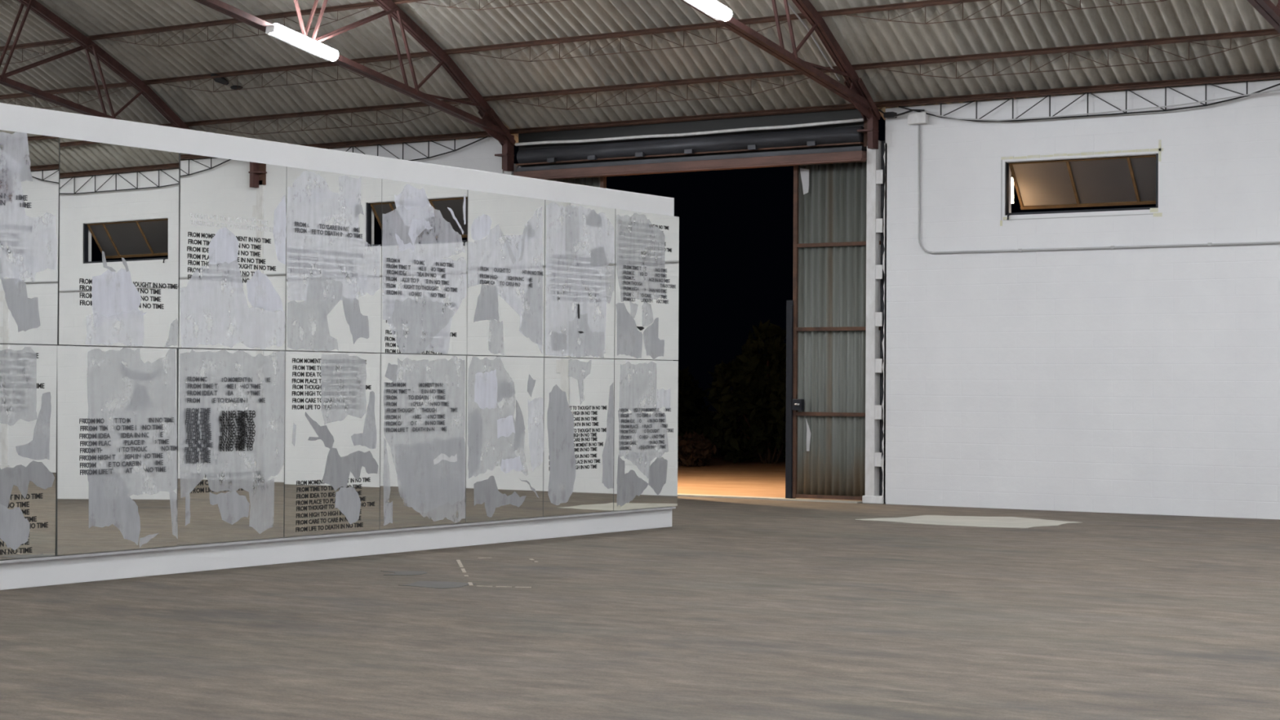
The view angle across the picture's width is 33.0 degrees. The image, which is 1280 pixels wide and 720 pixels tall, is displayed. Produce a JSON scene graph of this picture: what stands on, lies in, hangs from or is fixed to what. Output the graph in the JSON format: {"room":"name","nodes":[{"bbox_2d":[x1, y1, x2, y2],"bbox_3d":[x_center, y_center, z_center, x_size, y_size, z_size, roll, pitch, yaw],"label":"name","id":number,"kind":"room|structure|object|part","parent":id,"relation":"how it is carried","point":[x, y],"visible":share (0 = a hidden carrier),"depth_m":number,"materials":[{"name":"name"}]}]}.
{"room":"warehouse art gallery","nodes":[
{"label":"warehouse art gallery","id":0,"kind":"room"},
{"bbox_2d":[0,102,675,590],"bbox_3d":[-2.919,-0.053,18.440,0.432,3.510,11.370,0,-1,33],"label":"wall","id":1,"kind":"structure","parent":0,"point":[36,571],"depth_m":18.25,"materials":[{"name":"white paint"}]},
{"bbox_2d":[0,129,679,559],"bbox_3d":[-2.628,-0.060,18.535,0.060,3.088,10.995,0,-1,33],"label":"artwork","id":2,"kind":"object","parent":1,"relation":"attached to","point":[103,449],"visible":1,"depth_m":18.19,"materials":[{"name":"grey metal"}]},
{"bbox_3d":[-4.654,0.660,15.464,0.028,1.548,1.213,0,-1,33],"label":"mirror panel","id":3,"kind":"part","parent":2,"relation":"part of","materials":[{"name":"grey"}]},
{"bbox_3d":[-4.644,-0.888,15.483,0.028,1.532,1.213,0,-1,33],"label":"mirror panel","id":4,"kind":"part","parent":2,"relation":"part of","materials":[{"name":"grey metal"}]},
{"bbox_3d":[-3.980,0.676,16.485,0.028,1.548,1.213,-1,-1,33],"label":"mirror panel","id":5,"kind":"part","parent":2,"relation":"part of","materials":[{"name":"grey metal"}]},
{"bbox_3d":[-3.970,-0.872,16.503,0.028,1.532,1.213,0,-1,33],"label":"mirror panel","id":6,"kind":"part","parent":2,"relation":"part of","materials":[{"name":"grey metal"}]},
{"bbox_3d":[-3.307,0.693,17.505,0.028,1.548,1.213,0,-1,33],"label":"mirror panel","id":7,"kind":"part","parent":2,"relation":"part of","materials":[{"name":"grey metal"}]},
{"bbox_3d":[-3.297,-0.855,17.524,0.028,1.532,1.213,0,-1,33],"label":"mirror panel","id":8,"kind":"part","parent":2,"relation":"part of","materials":[{"name":"grey metal"}]},
{"bbox_3d":[-2.634,0.709,18.526,0.028,1.548,1.213,0,-1,33],"label":"mirror panel","id":9,"kind":"part","parent":2,"relation":"part of","materials":[{"name":"grey metal"}]},
{"bbox_3d":[-2.624,-0.839,18.545,0.028,1.532,1.213,0,-1,34],"label":"mirror panel","id":10,"kind":"part","parent":2,"relation":"part of","materials":[{"name":"grey metal"}]},
{"bbox_3d":[-1.960,0.726,19.547,0.028,1.548,1.213,0,-1,33],"label":"mirror panel","id":11,"kind":"part","parent":2,"relation":"part of","materials":[{"name":"grey metal"}]},
{"bbox_3d":[-1.951,-0.822,19.565,0.028,1.532,1.213,0,-1,34],"label":"mirror panel","id":12,"kind":"part","parent":2,"relation":"part of","materials":[{"name":"grey metal"}]},
{"bbox_3d":[-1.287,0.742,20.567,0.028,1.548,1.213,0,-1,33],"label":"mirror panel","id":13,"kind":"part","parent":2,"relation":"part of","materials":[{"name":"grey metal"}]},
{"bbox_3d":[-1.277,-0.806,20.586,0.028,1.532,1.213,0,-1,33],"label":"mirror panel","id":14,"kind":"part","parent":2,"relation":"part of","materials":[{"name":"grey metal"}]},
{"bbox_3d":[-0.614,0.759,21.588,0.028,1.548,1.213,0,-1,33],"label":"mirror panel","id":15,"kind":"part","parent":2,"relation":"part of","materials":[{"name":"grey metal"}]},
{"bbox_3d":[-0.604,-0.789,21.606,0.028,1.532,1.213,0,-1,33],"label":"mirror panel","id":16,"kind":"part","parent":2,"relation":"part of","materials":[{"name":"grey metal"}]},
{"bbox_3d":[0.059,0.775,22.608,0.028,1.548,1.213,0,-1,33],"label":"mirror panel","id":17,"kind":"part","parent":2,"relation":"part of","materials":[{"name":"grey metal"}]},
{"bbox_3d":[0.069,-0.773,22.627,0.028,1.532,1.213,0,-1,33],"label":"mirror panel","id":18,"kind":"part","parent":2,"relation":"part of","materials":[{"name":"grey metal"}]},
{"bbox_2d":[0,493,1279,719],"bbox_3d":[-4.483,1.779,16.058,48.200,0.270,28.520,0,-1,33],"label":"floor","id":19,"kind":"structure","parent":0,"point":[741,607],"depth_m":13.49,"materials":[{"name":"concrete"}]},
{"bbox_2d":[494,134,521,175],"bbox_3d":[-1.872,-0.688,31.191,0.340,5.100,0.350,0,-1,33],"label":"steel column","id":20,"kind":"structure","parent":19,"relation":"on","point":[508,166],"depth_m":31.11,"materials":[{"name":"brown metal"}]},
{"bbox_2d":[193,0,515,146],"bbox_3d":[-9.559,-5.169,19.566,0.220,3.845,27.960,0,-1,33],"label":"roof truss","id":21,"kind":"object","parent":20,"relation":"on","point":[491,122],"visible":0.95,"depth_m":29.25,"materials":[{"name":"orange metal"}]},
{"bbox_2d":[265,23,338,61],"bbox_3d":[-4.247,-4.001,27.281,0.210,0.335,1.162,0,-1,33],"label":"fluorescent light","id":22,"kind":"object","parent":21,"relation":"attached to","point":[283,33],"visible":1,"depth_m":27.17,"materials":[{"name":"white paint"}]},
{"bbox_3d":[-2.065,-3.323,30.923,0.020,0.520,0.700,0,-1,33],"label":"gusset plate","id":23,"kind":"part","parent":21,"relation":"part of","materials":[{"name":"orange metal"}]},
{"bbox_3d":[-1.955,-2.952,31.180,0.220,0.025,0.180,0,-1,33],"label":"bearing plate","id":24,"kind":"part","parent":20,"relation":"part of","materials":[{"name":"orange metal"}]},
{"bbox_3d":[-1.893,-2.979,31.151,0.075,0.520,0.160,0,-1,33],"label":"head plate","id":25,"kind":"part","parent":20,"relation":"part of","materials":[{"name":"orange metal"}]},
{"bbox_2d":[857,108,887,503],"bbox_3d":[3.028,-0.696,27.959,0.340,5.100,0.350,0,-1,33],"label":"steel column","id":26,"kind":"structure","parent":19,"relation":"on","point":[876,218],"depth_m":27.95,"materials":[{"name":"white metal"}]},
{"bbox_2d":[680,0,881,120],"bbox_3d":[-4.659,-5.177,16.334,0.220,3.845,27.960,0,-1,33],"label":"roof truss","id":27,"kind":"object","parent":26,"relation":"on","point":[855,91],"visible":0.89,"depth_m":26.63,"materials":[{"name":"orange metal"}]},
{"bbox_2d":[683,0,732,21],"bbox_3d":[0.653,-4.008,24.049,0.210,0.335,1.162,0,-1,33],"label":"fluorescent light","id":28,"kind":"object","parent":27,"relation":"attached to","point":[714,9],"visible":1,"depth_m":24.21,"materials":[{"name":"white paint"}]},
{"bbox_3d":[2.835,-3.331,27.691,0.020,0.520,0.700,0,-1,33],"label":"gusset plate","id":29,"kind":"part","parent":27,"relation":"part of","materials":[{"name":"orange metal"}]},
{"bbox_3d":[2.945,-2.959,27.948,0.220,0.025,0.180,0,-1,33],"label":"bearing plate","id":30,"kind":"part","parent":26,"relation":"part of","materials":[{"name":"orange metal"}]},
{"bbox_3d":[3.007,-2.987,27.919,0.075,0.520,0.160,0,-1,33],"label":"head plate","id":31,"kind":"part","parent":26,"relation":"part of","materials":[{"name":"orange metal"}]},
{"bbox_3d":[3.033,1.804,27.951,0.290,0.100,0.150,0,-1,33],"label":"plate","id":32,"kind":"part","parent":26,"relation":"part of","materials":[{"name":"white paint"}]},
{"bbox_3d":[3.069,1.284,27.893,0.095,0.180,0.020,0,-1,33],"label":"batten plate","id":33,"kind":"part","parent":26,"relation":"part of","materials":[{"name":"white paint"}]},
{"bbox_3d":[3.073,0.674,27.901,0.095,0.180,0.020,0,-1,33],"label":"batten plate","id":34,"kind":"part","parent":26,"relation":"part of","materials":[{"name":"white paint"}]},
{"bbox_3d":[3.080,-0.526,27.915,0.095,0.180,0.020,0,-1,33],"label":"batten plate","id":35,"kind":"part","parent":26,"relation":"part of","materials":[{"name":"white paint"}]},
{"bbox_3d":[3.076,0.074,27.908,0.095,0.180,0.020,0,-1,33],"label":"batten plate","id":36,"kind":"part","parent":26,"relation":"part of","materials":[{"name":"white paint"}]},
{"bbox_3d":[3.088,-1.736,27.930,0.095,0.180,0.020,0,-1,33],"label":"batten plate","id":37,"kind":"part","parent":26,"relation":"part of","materials":[{"name":"white paint"}]},
{"bbox_3d":[3.084,-1.136,27.922,0.095,0.180,0.020,0,-1,33],"label":"batten plate","id":38,"kind":"part","parent":26,"relation":"part of","materials":[{"name":"white paint"}]},
{"bbox_3d":[3.092,-2.366,27.937,0.095,0.180,0.020,0,-1,33],"label":"batten plate","id":39,"kind":"part","parent":26,"relation":"part of","materials":[{"name":"white paint"}]},
{"bbox_3d":[7.908,-0.704,24.715,0.320,5.100,0.310,0,-1,33],"label":"steel column","id":40,"kind":"structure","parent":19,"relation":"on","visible":0},
{"bbox_2d":[1247,0,1279,33],"bbox_3d":[0.241,-5.184,13.102,0.220,3.845,27.960,0,-1,33],"label":"roof truss","id":41,"kind":"object","parent":40,"relation":"on","point":[1267,9],"visible":1,"depth_m":22.71,"materials":[{"name":"orange metal"}]},
{"bbox_2d":[0,0,1279,149],"bbox_3d":[-4.927,-5.288,16.513,49.472,3.928,28.715,0,-1,33],"label":"ceiling","id":42,"kind":"structure","parent":0,"point":[540,65],"depth_m":29.08,"materials":[{"name":"brown metal"}]},
{"bbox_2d":[0,0,191,129],"bbox_3d":[-14.459,-5.162,22.798,0.220,3.845,27.960,0,-1,33],"label":"roof truss","id":43,"kind":"object","parent":42,"relation":"attached to","point":[85,42],"visible":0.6,"depth_m":32.04,"materials":[{"name":"orange metal"}]},
{"bbox_2d":[210,73,229,84],"bbox_3d":[-6.296,-4.204,32.402,0.277,0.161,0.169,0,-1,-9],"label":"roof patch","id":44,"kind":"structure","parent":42,"relation":"attached to","point":[220,80],"depth_m":32.39,"materials":[{"name":"black"}]},
{"bbox_2d":[230,85,243,89],"bbox_3d":[-6.053,-4.086,32.456,0.216,0.066,0.086,0,-1,33],"label":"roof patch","id":45,"kind":"structure","parent":42,"relation":"attached to","point":[233,87],"depth_m":32.43,"materials":[{"name":"black"}]},
{"bbox_2d":[318,134,490,160],"bbox_3d":[-4.351,-3.103,32.787,5.470,0.314,0.030,0,-1,33],"label":"girder","id":46,"kind":"object","parent":42,"relation":"attached to","point":[486,135],"visible":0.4,"depth_m":32.03,"materials":[{"name":"black metal"}]},
{"bbox_3d":[-4.351,-3.095,32.787,5.115,0.297,0.020,0,-1,33],"label":"rod","id":47,"kind":"part","parent":46,"relation":"part of","materials":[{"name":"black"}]},
{"bbox_2d":[787,2,839,80],"bbox_3d":[1.353,-4.584,25.737,0.024,1.999,4.339,0,-1,33],"label":"conduit","id":48,"kind":"object","parent":42,"relation":"attached to","point":[789,6],"visible":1,"depth_m":26.98,"materials":[{"name":"brown metal"}]},
{"bbox_2d":[885,76,1279,121],"bbox_3d":[5.449,-3.119,26.323,5.470,0.314,0.030,0,-1,33],"label":"girder","id":49,"kind":"object","parent":42,"relation":"attached to","point":[1272,77],"visible":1,"depth_m":26.25,"materials":[{"name":"black metal"}]},
{"bbox_2d":[328,80,1279,519],"bbox_3d":[3.319,-0.695,27.892,47.600,5.100,0.200,0,-1,33],"label":"wall","id":50,"kind":"structure","parent":0,"point":[1120,380],"depth_m":26.37,"materials":[{"name":"white paint"}]},
{"bbox_2d":[548,176,606,188],"bbox_3d":[-1.096,-0.383,30.815,1.411,4.430,0.076,0,-1,33],"label":"door","id":51,"kind":"structure","parent":50,"relation":"in","point":[600,182],"depth_m":30.62,"materials":[{"name":"grey metal"}]},
{"bbox_2d":[513,108,866,180],"bbox_3d":[0.570,-2.947,29.577,5.640,0.760,0.245,0,-1,33],"label":"roller shutter","id":52,"kind":"object","parent":50,"relation":"attached to","point":[823,137],"depth_m":29.41,"materials":[{"name":"grey metal"}]},
{"bbox_3d":[0.581,-2.737,29.593,5.560,0.060,0.110,0,-1,33],"label":"track rail","id":53,"kind":"part","parent":52,"relation":"part of","materials":[{"name":"brown metal"}]},
{"bbox_2d":[785,160,880,500],"bbox_3d":[2.511,-0.384,28.365,1.370,4.440,0.212,0,-1,33],"label":"door","id":54,"kind":"structure","parent":50,"relation":"in","point":[826,313],"depth_m":28.48,"materials":[{"name":"metal"}]},
{"bbox_3d":[2.001,0.522,28.742,0.100,2.630,0.120,0,-1,33],"label":"edge post","id":55,"kind":"part","parent":54,"relation":"part of","materials":[{"name":"metal"}]},
{"bbox_3d":[2.566,1.801,28.351,1.270,0.050,0.024,0,-1,33],"label":"rail","id":56,"kind":"part","parent":54,"relation":"part of","materials":[{"name":"brown metal"}]},
{"bbox_3d":[2.570,0.711,28.360,1.270,0.048,0.034,0,-1,33],"label":"rail","id":57,"kind":"part","parent":54,"relation":"part of","materials":[{"name":"brown metal"}]},
{"bbox_3d":[2.584,-1.519,28.387,1.270,0.048,0.034,0,-1,33],"label":"rail","id":58,"kind":"part","parent":54,"relation":"part of","materials":[{"name":"metal"}]},
{"bbox_3d":[2.577,-0.409,28.373,1.270,0.048,0.034,0,-1,33],"label":"rail","id":59,"kind":"part","parent":54,"relation":"part of","materials":[{"name":"metal"}]},
{"bbox_2d":[1011,174,1013,203],"bbox_3d":[4.631,-2.302,27.524,0.260,0.582,0.593,0,-1,33],"label":"lamp","id":60,"kind":"object","parent":50,"relation":"attached to","point":[1012,180],"visible":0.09,"depth_m":27.62,"materials":[{"name":"metal"}]},
{"bbox_2d":[878,88,1279,120],"bbox_3d":[5.422,-3.101,26.333,5.567,0.256,0.132,0,-1,33],"label":"cable","id":61,"kind":"object","parent":50,"relation":"attached to","point":[886,114],"visible":1,"depth_m":26.52,"materials":[{"name":"black plastic"}]},
{"bbox_2d":[1000,139,1163,226],"bbox_3d":[5.498,-2.151,26.619,2.103,0.960,0.541,0,-1,33],"label":"window","id":62,"kind":"structure","parent":50,"relation":"in","point":[1122,180],"depth_m":26.66,"materials":[{"name":"glass"}]},
{"bbox_3d":[5.043,-2.195,26.989,0.771,0.525,0.384,0,-1,33],"label":"pane","id":63,"kind":"part","parent":62,"relation":"part of","materials":[{"name":"glass"}]},
{"bbox_3d":[5.410,-2.139,26.488,1.980,0.670,0.080,0,-1,33],"label":"frame","id":64,"kind":"part","parent":62,"relation":"part of","materials":[{"name":"metal"}]},
{"bbox_3d":[5.690,-2.196,26.562,0.781,0.525,0.384,0,-1,33],"label":"pane","id":65,"kind":"part","parent":62,"relation":"part of","materials":[{"name":"glass"}]},
{"bbox_3d":[6.173,-2.197,26.244,0.376,0.525,0.384,0,-1,33],"label":"pane","id":66,"kind":"part","parent":62,"relation":"part of","materials":[{"name":"glass"}]},
{"bbox_2d":[907,111,1279,253],"bbox_3d":[5.595,-2.251,26.243,5.180,1.819,0.082,0,-1,33],"label":"conduit","id":67,"kind":"object","parent":50,"relation":"attached to","point":[921,117],"visible":1,"depth_m":26.91,"materials":[{"name":"white paint"}]},
{"label":"outside","id":68,"kind":"structure","parent":0,"visible":0},
{"bbox_2d":[677,410,851,500],"bbox_3d":[24.076,2.734,68.070,130.000,0.470,89.780,0,-1,33],"label":"ground","id":69,"kind":"structure","parent":68,"point":[747,477],"depth_m":36.18,"materials":[{"name":"brown soil"}]},
{"bbox_2d":[677,431,716,466],"bbox_3d":[0.994,1.712,41.307,1.206,0.744,1.143,0,-1,33],"label":"bush","id":70,"kind":"object","parent":69,"relation":"on","point":[695,451],"visible":0.89,"depth_m":40.96,"materials":[{"name":"green plant"}]},
{"bbox_2d":[677,365,741,457],"bbox_3d":[0.825,1.030,46.829,2.749,2.408,2.691,0,-1,33],"label":"bush","id":71,"kind":"object","parent":69,"relation":"on","point":[691,401],"visible":0.25,"depth_m":46.26,"materials":[{"name":"green plant"}]},
{"bbox_2d":[703,320,786,463],"bbox_3d":[2.691,0.634,43.337,2.932,2.898,1.856,0,-1,-4],"label":"bush","id":72,"kind":"object","parent":69,"relation":"on","point":[759,380],"visible":0.77,"depth_m":42.86,"materials":[{"name":"green plant"}]}
]}

